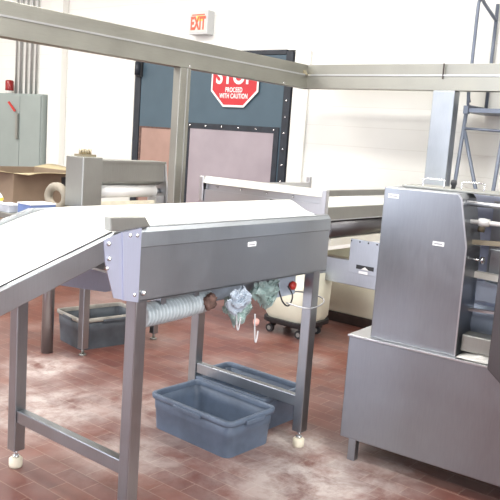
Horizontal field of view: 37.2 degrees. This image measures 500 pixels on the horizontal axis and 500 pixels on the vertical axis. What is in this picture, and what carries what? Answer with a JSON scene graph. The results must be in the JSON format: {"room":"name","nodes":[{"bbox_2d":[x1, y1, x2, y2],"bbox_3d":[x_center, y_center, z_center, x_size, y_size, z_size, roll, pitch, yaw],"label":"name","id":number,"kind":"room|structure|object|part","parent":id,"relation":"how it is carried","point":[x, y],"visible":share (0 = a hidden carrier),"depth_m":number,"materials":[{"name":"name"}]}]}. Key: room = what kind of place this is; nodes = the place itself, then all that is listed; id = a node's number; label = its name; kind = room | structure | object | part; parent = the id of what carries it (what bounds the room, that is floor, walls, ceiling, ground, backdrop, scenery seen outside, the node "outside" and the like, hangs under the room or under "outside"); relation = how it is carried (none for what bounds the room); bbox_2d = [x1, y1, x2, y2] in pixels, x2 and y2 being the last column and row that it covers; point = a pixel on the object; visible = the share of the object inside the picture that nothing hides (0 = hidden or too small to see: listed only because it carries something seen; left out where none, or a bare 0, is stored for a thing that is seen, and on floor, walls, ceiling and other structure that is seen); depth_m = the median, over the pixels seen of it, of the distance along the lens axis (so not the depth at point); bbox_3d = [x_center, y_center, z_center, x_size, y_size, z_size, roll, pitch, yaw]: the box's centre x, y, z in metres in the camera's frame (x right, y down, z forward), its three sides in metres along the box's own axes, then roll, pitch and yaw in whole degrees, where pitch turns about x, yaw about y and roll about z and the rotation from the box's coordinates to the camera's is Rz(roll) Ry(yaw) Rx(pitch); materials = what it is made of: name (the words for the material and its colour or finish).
{"room":"factory floor","nodes":[
{"label":"factory floor","id":0,"kind":"room"},
{"bbox_2d":[0,285,499,499],"bbox_3d":[-2.960,0.704,5.067,16.500,0.100,11.200,11,11,38],"label":"floor","id":1,"kind":"structure","parent":0,"point":[82,395],"depth_m":4.00,"materials":[{"name":"tile"}]},
{"bbox_2d":[0,93,47,166],"bbox_3d":[-4.168,-1.651,12.839,1.900,2.080,0.318,11,11,38],"label":"tall cabinet","id":2,"kind":"object","parent":1,"relation":"on","point":[23,117],"visible":0.69,"depth_m":12.44,"materials":[{"name":"grey metal"}]},
{"bbox_2d":[5,80,13,92],"bbox_3d":[-4.132,-2.804,12.754,0.144,0.225,0.144,11,11,38],"label":"beacon","id":3,"kind":"object","parent":2,"relation":"on","point":[9,84],"visible":0.96,"depth_m":12.70,"materials":[{"name":"red plastic"}]},
{"bbox_3d":[-4.171,-1.679,12.787,0.650,1.950,0.020,11,11,38],"label":"door","id":4,"kind":"part","parent":2,"relation":"part of","materials":[{"name":"grey metal"}]},
{"bbox_2d":[8,101,18,138],"bbox_3d":[-3.997,-2.189,12.515,0.196,0.620,0.108,11,11,38],"label":"handle","id":5,"kind":"object","parent":2,"relation":"attached to","point":[14,128],"depth_m":12.53,"materials":[{"name":"red plastic"}]},
{"bbox_2d":[15,0,18,92],"bbox_3d":[-3.957,-3.936,12.630,0.035,2.520,0.035,11,11,38],"label":"conduit","id":6,"kind":"object","parent":2,"relation":"attached to","point":[16,57],"visible":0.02,"depth_m":12.73,"materials":[{"name":"grey metal"}]},
{"bbox_2d":[19,0,23,93],"bbox_3d":[-3.853,-3.917,12.548,0.046,2.520,0.046,11,11,38],"label":"conduit","id":7,"kind":"object","parent":2,"relation":"attached to","point":[22,1],"visible":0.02,"depth_m":12.65,"materials":[{"name":"grey metal"}]},
{"bbox_2d":[25,0,28,93],"bbox_3d":[-3.730,-3.893,12.450,0.035,2.520,0.035,11,11,38],"label":"conduit","id":8,"kind":"object","parent":2,"relation":"attached to","point":[26,58],"visible":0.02,"depth_m":12.55,"materials":[{"name":"grey metal"}]},
{"bbox_3d":[-3.689,-1.587,12.404,0.565,1.950,0.020,11,11,38],"label":"door","id":9,"kind":"part","parent":2,"relation":"part of","materials":[{"name":"grey metal"}]},
{"bbox_2d":[29,0,33,93],"bbox_3d":[-3.619,-3.872,12.362,0.042,2.520,0.042,11,11,38],"label":"conduit","id":10,"kind":"object","parent":2,"relation":"attached to","point":[31,49],"visible":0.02,"depth_m":12.46,"materials":[{"name":"grey metal"}]},
{"bbox_2d":[35,0,38,93],"bbox_3d":[-3.510,-3.852,12.276,0.035,2.520,0.035,11,11,38],"label":"conduit","id":11,"kind":"object","parent":2,"relation":"attached to","point":[36,59],"visible":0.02,"depth_m":12.38,"materials":[{"name":"grey metal"}]},
{"bbox_2d":[0,164,68,219],"bbox_3d":[-2.578,-0.433,8.673,1.321,1.130,1.502,10,11,36],"label":"cardboard box","id":12,"kind":"object","parent":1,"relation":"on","point":[17,183],"visible":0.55,"depth_m":8.18,"materials":[{"name":"brown cardboard"}]},
{"bbox_2d":[0,211,157,355],"bbox_3d":[-1.203,0.210,5.520,0.620,0.985,1.220,11,11,38],"label":"work table","id":13,"kind":"object","parent":1,"relation":"on","point":[48,298],"visible":0.36,"depth_m":5.22,"materials":[{"name":"metal"}]},
{"bbox_2d":[0,202,17,212],"bbox_3d":[-1.669,-0.295,5.154,0.144,0.056,0.104,11,11,38],"label":"carton","id":14,"kind":"object","parent":13,"relation":"on","point":[9,207],"visible":0.76,"depth_m":5.11,"materials":[{"name":"white cardboard"}]},
{"bbox_3d":[-1.667,-0.320,5.150,0.144,0.006,0.104,11,11,38],"label":"lid","id":15,"kind":"part","parent":14,"relation":"part of","materials":[{"name":"white cardboard"}]},
{"bbox_2d":[17,201,55,211],"bbox_3d":[-1.457,-0.282,5.074,0.154,0.083,0.204,11,11,38],"label":"carton","id":16,"kind":"object","parent":13,"relation":"on","point":[22,206],"visible":0.55,"depth_m":5.02,"materials":[{"name":"cardboard"}]},
{"bbox_3d":[-1.455,-0.319,5.068,0.154,0.008,0.204,11,11,38],"label":"lid","id":17,"kind":"part","parent":16,"relation":"part of","materials":[{"name":"white cardboard"}]},
{"bbox_3d":[-1.414,0.261,5.218,0.084,0.945,0.084,11,11,38],"label":"round leg","id":18,"kind":"part","parent":13,"relation":"part of","materials":[{"name":"metal"}]},
{"bbox_2d":[44,182,66,206],"bbox_3d":[-1.378,-0.379,5.298,0.259,0.208,0.060,11,11,38],"label":"coil","id":19,"kind":"object","parent":13,"relation":"on","point":[48,195],"visible":0.74,"depth_m":5.27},
{"bbox_3d":[-1.155,0.257,5.201,0.055,0.895,0.055,11,11,38],"label":"leg","id":20,"kind":"part","parent":13,"relation":"part of","materials":[{"name":"metal"}]},
{"bbox_2d":[65,149,167,206],"bbox_3d":[-0.957,-0.493,5.426,0.190,0.465,0.815,11,11,38],"label":"machine","id":21,"kind":"object","parent":13,"relation":"on","point":[90,178],"visible":0.85,"depth_m":5.29,"materials":[{"name":"metal"}]},
{"bbox_3d":[-0.885,-0.348,5.442,0.015,0.025,0.570,11,11,38],"label":"drip rail","id":22,"kind":"part","parent":21,"relation":"part of","materials":[{"name":"grey metal"}]},
{"bbox_3d":[-0.707,-0.509,5.738,0.190,0.350,0.015,11,11,38],"label":"plate","id":23,"kind":"part","parent":21,"relation":"part of","materials":[{"name":"metal"}]},
{"bbox_3d":[-0.722,0.207,5.736,0.050,0.895,0.050,11,11,38],"label":"leg","id":24,"kind":"part","parent":13,"relation":"part of","materials":[{"name":"metal"}]},
{"bbox_2d":[57,302,125,349],"bbox_3d":[-1.130,0.575,5.660,0.586,0.235,0.413,-3,11,-41],"label":"tote","id":25,"kind":"object","parent":1,"relation":"on","point":[106,320],"visible":0.59,"depth_m":5.52,"materials":[{"name":"grey plastic"}]},
{"bbox_3d":[-0.996,0.514,5.496,0.200,0.020,0.013,-3,11,-41],"label":"handle","id":26,"kind":"part","parent":25,"relation":"part of","materials":[{"name":"plastic"}]},
{"bbox_2d":[0,200,330,499],"bbox_3d":[-0.602,0.425,3.355,0.847,1.285,3.390,11,11,38],"label":"conveyor","id":27,"kind":"object","parent":1,"relation":"on","point":[140,254],"visible":0.89,"depth_m":3.13,"materials":[{"name":"metal"}]},
{"bbox_3d":[-1.101,0.953,3.491,0.029,0.043,0.034,11,11,38],"label":"threaded stem","id":28,"kind":"part","parent":27,"relation":"part of","materials":[{"name":"metal"}]},
{"bbox_3d":[-1.411,0.132,2.726,0.030,0.533,1.400,11,11,38],"label":"incline rail","id":29,"kind":"part","parent":27,"relation":"part of","materials":[{"name":"metal"}]},
{"bbox_3d":[-1.063,0.425,3.412,0.058,1.035,0.058,11,11,38],"label":"leg","id":30,"kind":"part","parent":27,"relation":"part of","materials":[{"name":"metal"}]},
{"bbox_3d":[-0.386,-0.208,3.928,0.020,0.076,1.800,11,11,38],"label":"rail","id":31,"kind":"part","parent":27,"relation":"part of","materials":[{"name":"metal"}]},
{"bbox_3d":[-0.918,0.238,2.268,0.030,0.513,1.295,11,11,38],"label":"incline rail","id":32,"kind":"part","parent":27,"relation":"part of","materials":[{"name":"metal"}]},
{"bbox_3d":[-0.577,-0.007,3.870,0.004,0.410,1.202,11,11,38],"label":"panel","id":33,"kind":"part","parent":27,"relation":"part of","materials":[{"name":"metal"}]},
{"bbox_3d":[-0.502,0.064,2.722,0.004,0.256,0.103,11,11,38],"label":"gusset plate","id":34,"kind":"part","parent":27,"relation":"part of","materials":[{"name":"metal"}]},
{"bbox_3d":[-0.469,0.602,2.946,0.058,0.905,0.058,11,11,38],"label":"leg","id":35,"kind":"part","parent":27,"relation":"part of","materials":[{"name":"metal"}]},
{"bbox_3d":[-0.451,0.061,2.783,0.011,0.287,0.095,11,11,38],"label":"corner plate","id":36,"kind":"part","parent":27,"relation":"part of","materials":[{"name":"metal"}]},
{"bbox_2d":[146,290,216,326],"bbox_3d":[-0.304,0.233,3.156,0.129,0.142,0.404,11,11,38],"label":"duct","id":37,"kind":"object","parent":27,"relation":"hanging from","point":[164,310],"visible":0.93,"depth_m":3.13,"materials":[{"name":"plastic"}]},
{"bbox_3d":[-0.305,0.407,4.363,0.058,0.895,0.058,11,11,38],"label":"leg","id":38,"kind":"part","parent":27,"relation":"part of","materials":[{"name":"metal"}]},
{"bbox_2d":[210,283,253,300],"bbox_3d":[-0.024,0.164,3.669,0.050,0.108,0.600,11,11,38],"label":"tray","id":39,"kind":"object","parent":27,"relation":"attached to","point":[221,293],"visible":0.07,"depth_m":3.53,"materials":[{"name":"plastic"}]},
{"bbox_3d":[-0.013,0.045,3.340,0.004,0.217,1.322,11,11,38],"label":"panel","id":40,"kind":"part","parent":27,"relation":"part of","materials":[{"name":"metal"}]},
{"bbox_2d":[222,292,252,327],"bbox_3d":[-0.057,0.281,3.443,0.075,0.172,0.196,11,11,38],"label":"plastic bag","id":41,"kind":"object","parent":27,"relation":"hanging from","point":[248,308],"visible":0.37,"depth_m":3.43,"materials":[{"name":"plastic"}]},
{"bbox_2d":[225,285,251,315],"bbox_3d":[-0.047,0.226,3.286,0.057,0.137,0.146,11,11,38],"label":"plastic bag","id":42,"kind":"object","parent":27,"relation":"hanging from","point":[239,300],"visible":1,"depth_m":3.27,"materials":[{"name":"white plastic"}]},
{"bbox_2d":[236,290,240,329],"bbox_3d":[-0.053,0.271,3.341,0.007,0.190,0.047,11,11,38],"label":"hook","id":43,"kind":"object","parent":27,"relation":"hanging from","point":[237,325],"visible":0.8,"depth_m":3.35,"materials":[{"name":"silver metal"}]},
{"bbox_2d":[254,314,258,342],"bbox_3d":[0.028,0.366,3.474,0.007,0.146,0.053,8,9,26],"label":"hook","id":44,"kind":"object","parent":27,"relation":"hanging from","point":[256,337],"visible":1,"depth_m":3.46,"materials":[{"name":"white metal"}]},
{"bbox_2d":[250,279,279,309],"bbox_3d":[0.076,0.204,3.597,0.076,0.179,0.211,11,11,38],"label":"plastic bag","id":45,"kind":"object","parent":27,"relation":"hanging from","point":[265,293],"visible":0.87,"depth_m":3.56,"materials":[{"name":"green plastic"}]},
{"bbox_3d":[0.261,0.980,3.957,0.029,0.043,0.034,11,11,38],"label":"threaded stem","id":46,"kind":"part","parent":27,"relation":"part of","materials":[{"name":"metal"}]},
{"bbox_2d":[277,276,324,308],"bbox_3d":[0.235,0.201,3.781,0.205,0.177,0.314,11,11,38],"label":"control box","id":47,"kind":"object","parent":27,"relation":"attached to","point":[287,286],"visible":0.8,"depth_m":3.77,"materials":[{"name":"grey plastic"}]},
{"bbox_3d":[0.217,0.181,3.798,0.030,0.048,0.048,11,11,38],"label":"red knob","id":48,"kind":"part","parent":47,"relation":"part of","materials":[{"name":"plastic"}]},
{"bbox_3d":[0.293,0.530,3.890,0.058,0.875,0.058,11,11,38],"label":"leg","id":49,"kind":"part","parent":27,"relation":"part of","materials":[{"name":"metal"}]},
{"bbox_2d":[152,379,274,457],"bbox_3d":[-0.207,0.904,4.016,0.616,0.200,0.398,11,11,40],"label":"tote","id":50,"kind":"object","parent":1,"relation":"on","point":[223,422],"visible":1,"depth_m":3.94,"materials":[{"name":"plastic"}]},
{"bbox_3d":[-0.330,0.841,3.863,0.200,0.020,0.013,11,11,40],"label":"handle","id":51,"kind":"part","parent":50,"relation":"part of","materials":[{"name":"grey plastic"}]},
{"bbox_3d":[0.027,0.873,3.815,0.016,0.023,0.140,11,11,40],"label":"handle","id":52,"kind":"part","parent":50,"relation":"part of","materials":[{"name":"grey plastic"}]},
{"bbox_2d":[196,362,295,428],"bbox_3d":[-0.034,0.860,4.394,0.616,0.200,0.398,11,11,39],"label":"tote","id":53,"kind":"object","parent":1,"relation":"on","point":[283,412],"visible":0.31,"depth_m":4.41,"materials":[{"name":"plastic"}]},
{"bbox_2d":[0,0,499,202],"bbox_3d":[0.280,-0.296,4.593,4.690,2.465,6.680,11,11,38],"label":"frame","id":54,"kind":"object","parent":1,"relation":"on","point":[20,22],"visible":0.77,"depth_m":7.01,"materials":[{"name":"metal"}]},
{"bbox_3d":[-0.696,-0.599,6.983,0.090,2.180,0.140,11,11,38],"label":"post","id":55,"kind":"part","parent":54,"relation":"part of","materials":[{"name":"metal"}]},
{"bbox_3d":[1.864,-0.492,7.486,0.230,2.180,0.120,11,11,38],"label":"post","id":56,"kind":"part","parent":54,"relation":"part of","materials":[{"name":"metal"}]},
{"bbox_2d":[199,176,384,289],"bbox_3d":[0.718,0.027,6.756,1.735,1.250,1.695,11,11,38],"label":"conveyor","id":57,"kind":"object","parent":1,"relation":"on","point":[356,218],"visible":0.59,"depth_m":6.08,"materials":[{"name":"metal"}]},
{"bbox_3d":[-0.419,-0.546,6.560,0.045,0.220,0.045,11,11,38],"label":"corner post","id":58,"kind":"part","parent":57,"relation":"part of","materials":[{"name":"metal"}]},
{"bbox_3d":[0.088,-0.569,7.189,0.040,0.170,1.640,11,11,38],"label":"rail","id":59,"kind":"part","parent":57,"relation":"part of","materials":[{"name":"metal"}]},
{"bbox_3d":[0.078,-0.380,6.176,1.245,0.135,0.010,11,11,38],"label":"panel","id":60,"kind":"part","parent":57,"relation":"part of","materials":[{"name":"metal"}]},
{"bbox_3d":[0.088,-0.530,6.154,1.245,0.060,0.049,11,11,38],"label":"rail","id":61,"kind":"part","parent":57,"relation":"part of","materials":[{"name":"grey metal"}]},
{"bbox_3d":[0.099,-0.426,6.192,1.245,0.165,0.008,11,11,38],"label":"panel","id":62,"kind":"part","parent":57,"relation":"part of","materials":[{"name":"metal"}]},
{"bbox_3d":[0.618,-0.664,7.838,0.045,0.220,0.045,11,11,38],"label":"corner post","id":63,"kind":"part","parent":57,"relation":"part of","materials":[{"name":"metal"}]},
{"bbox_3d":[0.581,-0.356,5.767,0.045,0.220,0.045,11,11,38],"label":"corner post","id":64,"kind":"part","parent":57,"relation":"part of","materials":[{"name":"metal"}]},
{"bbox_3d":[1.097,-0.116,6.503,0.040,0.060,1.500,11,11,38],"label":"return rail","id":65,"kind":"part","parent":57,"relation":"part of","materials":[{"name":"metal"}]},
{"bbox_3d":[1.100,-0.339,6.413,0.030,0.097,1.605,11,11,38],"label":"rail","id":66,"kind":"part","parent":57,"relation":"part of","materials":[{"name":"metal"}]},
{"bbox_3d":[1.105,-0.498,6.394,0.045,0.048,1.605,11,11,38],"label":"rail","id":67,"kind":"part","parent":57,"relation":"part of","materials":[{"name":"metal"}]},
{"bbox_3d":[0.900,0.060,5.874,0.260,0.272,0.008,11,11,38],"label":"guard plate","id":68,"kind":"part","parent":57,"relation":"part of","materials":[{"name":"metal"}]},
{"bbox_2d":[264,273,331,338],"bbox_3d":[0.407,0.428,6.300,0.470,0.550,0.440,11,11,38],"label":"bin","id":69,"kind":"object","parent":1,"relation":"on","point":[278,313],"visible":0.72,"depth_m":6.14,"materials":[{"name":"beige plastic"}]},
{"bbox_2d":[327,247,374,327],"bbox_3d":[1.182,0.367,6.840,0.960,0.620,0.700,11,11,38],"label":"tub","id":70,"kind":"object","parent":1,"relation":"on","point":[349,304],"visible":0.2,"depth_m":6.65,"materials":[{"name":"beige plastic"}]},
{"bbox_2d":[340,178,499,486],"bbox_3d":[1.223,0.414,3.652,1.308,1.475,0.845,10,10,34],"label":"machine","id":71,"kind":"object","parent":1,"relation":"on","point":[422,381],"visible":1,"depth_m":3.55,"materials":[{"name":"metal"}]},
{"bbox_3d":[0.533,1.026,3.839,0.042,0.115,0.042,10,10,34],"label":"leg","id":72,"kind":"part","parent":71,"relation":"part of","materials":[{"name":"metal"}]},
{"bbox_3d":[0.894,-0.327,3.613,0.117,0.042,0.007,10,10,34],"label":"handle","id":73,"kind":"part","parent":71,"relation":"part of","materials":[{"name":"metal"}]},
{"bbox_3d":[1.179,-0.271,3.557,0.860,0.012,0.250,10,10,34],"label":"plate","id":74,"kind":"part","parent":71,"relation":"part of","materials":[{"name":"metal"}]},
{"bbox_3d":[0.987,-0.319,3.597,0.032,0.045,0.031,10,10,34],"label":"knob","id":75,"kind":"part","parent":71,"relation":"part of","materials":[{"name":"black plastic"}]},
{"bbox_3d":[0.959,0.120,3.451,0.075,0.763,0.006,10,10,34],"label":"edge trim","id":76,"kind":"part","parent":71,"relation":"part of","materials":[{"name":"metal"}]},
{"bbox_3d":[1.052,-0.299,3.503,0.117,0.042,0.007,10,10,34],"label":"handle","id":77,"kind":"part","parent":71,"relation":"part of","materials":[{"name":"metal"}]},
{"bbox_3d":[1.093,-0.098,3.506,0.027,0.027,0.028,10,10,34],"label":"knob","id":78,"kind":"part","parent":71,"relation":"part of","materials":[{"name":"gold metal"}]},
{"bbox_3d":[1.306,0.110,3.739,0.750,0.740,0.010,10,10,34],"label":"panel","id":79,"kind":"part","parent":71,"relation":"part of","materials":[{"name":"metal"}]},
{"bbox_3d":[1.394,0.002,3.591,0.470,0.430,0.010,10,10,34],"label":"plate","id":80,"kind":"part","parent":71,"relation":"part of","materials":[{"name":"metal"}]},
{"bbox_2d":[453,0,499,190],"bbox_3d":[2.791,-0.827,7.111,1.616,3.119,0.549,11,11,38],"label":"ladder","id":81,"kind":"object","parent":1,"relation":"on","point":[468,109],"visible":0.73,"depth_m":7.30,"materials":[{"name":"grey metal"}]},
{"bbox_3d":[2.033,-0.418,7.472,0.117,2.002,0.037,11,11,38],"label":"leg","id":82,"kind":"part","parent":81,"relation":"part of","materials":[{"name":"grey paint"}]},
{"bbox_3d":[2.284,-1.478,7.471,0.028,0.116,0.494,11,11,38],"label":"toe rail","id":83,"kind":"part","parent":81,"relation":"part of","materials":[{"name":"grey metal"}]},
{"bbox_3d":[2.318,-1.960,7.398,0.034,1.007,0.505,11,11,38],"label":"handrail","id":84,"kind":"part","parent":81,"relation":"part of","materials":[{"name":"grey metal"}]},
{"bbox_3d":[2.473,-1.960,7.593,0.035,1.070,0.035,11,11,38],"label":"post","id":85,"kind":"part","parent":81,"relation":"part of","materials":[{"name":"grey metal"}]},
{"bbox_3d":[2.342,-0.359,7.226,0.117,2.002,0.037,11,11,38],"label":"leg","id":86,"kind":"part","parent":81,"relation":"part of","materials":[{"name":"grey paint"}]},
{"bbox_2d":[0,0,499,249],"bbox_3d":[0.817,-2.026,9.174,16.500,4.600,0.300,11,11,38],"label":"wall","id":87,"kind":"structure","parent":0,"point":[355,139],"depth_m":8.82,"materials":[{"name":"white paint"}]},
{"bbox_2d":[46,0,68,165],"bbox_3d":[-3.124,-2.734,12.033,0.330,4.600,0.120,11,11,38],"label":"pillar","id":88,"kind":"structure","parent":87,"relation":"attached to","point":[57,75],"depth_m":12.01,"materials":[{"name":"white paint"}]},
{"bbox_2d":[120,60,135,200],"bbox_3d":[-1.835,-1.547,11.152,0.200,2.700,0.035,11,11,38],"label":"trim","id":89,"kind":"structure","parent":87,"relation":"attached to","point":[130,64],"depth_m":11.06,"materials":[{"name":"white paint"}]},
{"bbox_2d":[130,76,141,200],"bbox_3d":[-1.694,-1.529,11.028,0.115,2.720,0.046,11,11,38],"label":"trim","id":90,"kind":"structure","parent":87,"relation":"attached to","point":[137,97],"depth_m":10.95,"materials":[{"name":"black metal"}]},
{"bbox_2d":[134,61,173,199],"bbox_3d":[-1.375,-1.444,10.712,0.955,2.630,0.164,11,11,38],"label":"door","id":91,"kind":"structure","parent":87,"relation":"in","point":[157,80],"depth_m":10.70,"materials":[{"name":"blue metal"}]},
{"bbox_3d":[-1.345,-1.102,10.762,0.750,1.305,0.008,11,11,38],"label":"window panel","id":92,"kind":"part","parent":91,"relation":"part of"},
{"bbox_2d":[189,10,213,35],"bbox_3d":[-0.654,-3.053,9.987,0.330,0.310,0.142,11,11,38],"label":"exit sign","id":93,"kind":"object","parent":87,"relation":"attached to","point":[202,21],"visible":1,"depth_m":9.91,"materials":[{"name":"white plastic"}]},
{"bbox_3d":[-0.692,-3.048,9.939,0.270,0.250,0.007,11,11,38],"label":"plate","id":94,"kind":"part","parent":93,"relation":"part of","materials":[{"name":"white plastic"}]},
{"bbox_2d":[184,55,286,202],"bbox_3d":[-0.279,-1.244,9.900,1.660,2.630,0.064,11,11,38],"label":"door","id":95,"kind":"structure","parent":87,"relation":"in","point":[239,143],"depth_m":9.84,"materials":[{"name":"metal"}]},
{"bbox_3d":[-0.309,-0.923,9.939,1.460,1.340,0.008,11,11,38],"label":"window panel","id":96,"kind":"part","parent":95,"relation":"part of","materials":[{"name":"metal"}]},
{"bbox_2d":[211,74,258,107],"bbox_3d":[-0.201,-2.217,9.700,0.810,0.690,0.014,11,11,38],"label":"stop sign","id":97,"kind":"object","parent":95,"relation":"attached to","point":[229,91],"visible":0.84,"depth_m":9.72,"materials":[{"name":"red metal"}]},
{"bbox_2d":[245,50,288,54],"bbox_3d":[-0.543,-2.643,9.992,2.605,0.055,0.046,11,11,38],"label":"trim","id":98,"kind":"structure","parent":87,"relation":"attached to","point":[260,52],"depth_m":9.35,"materials":[{"name":"black metal"}]},
{"bbox_2d":[277,51,295,181],"bbox_3d":[0.411,-1.118,9.352,0.100,2.700,0.056,11,11,38],"label":"trim","id":99,"kind":"structure","parent":87,"relation":"attached to","point":[287,98],"depth_m":9.27,"materials":[{"name":"metal"}]},
{"bbox_2d":[286,51,311,181],"bbox_3d":[0.564,-1.092,9.249,0.230,2.700,0.035,11,11,38],"label":"trim","id":100,"kind":"structure","parent":87,"relation":"attached to","point":[300,97],"depth_m":9.17,"materials":[{"name":"white paint"}]}
]}

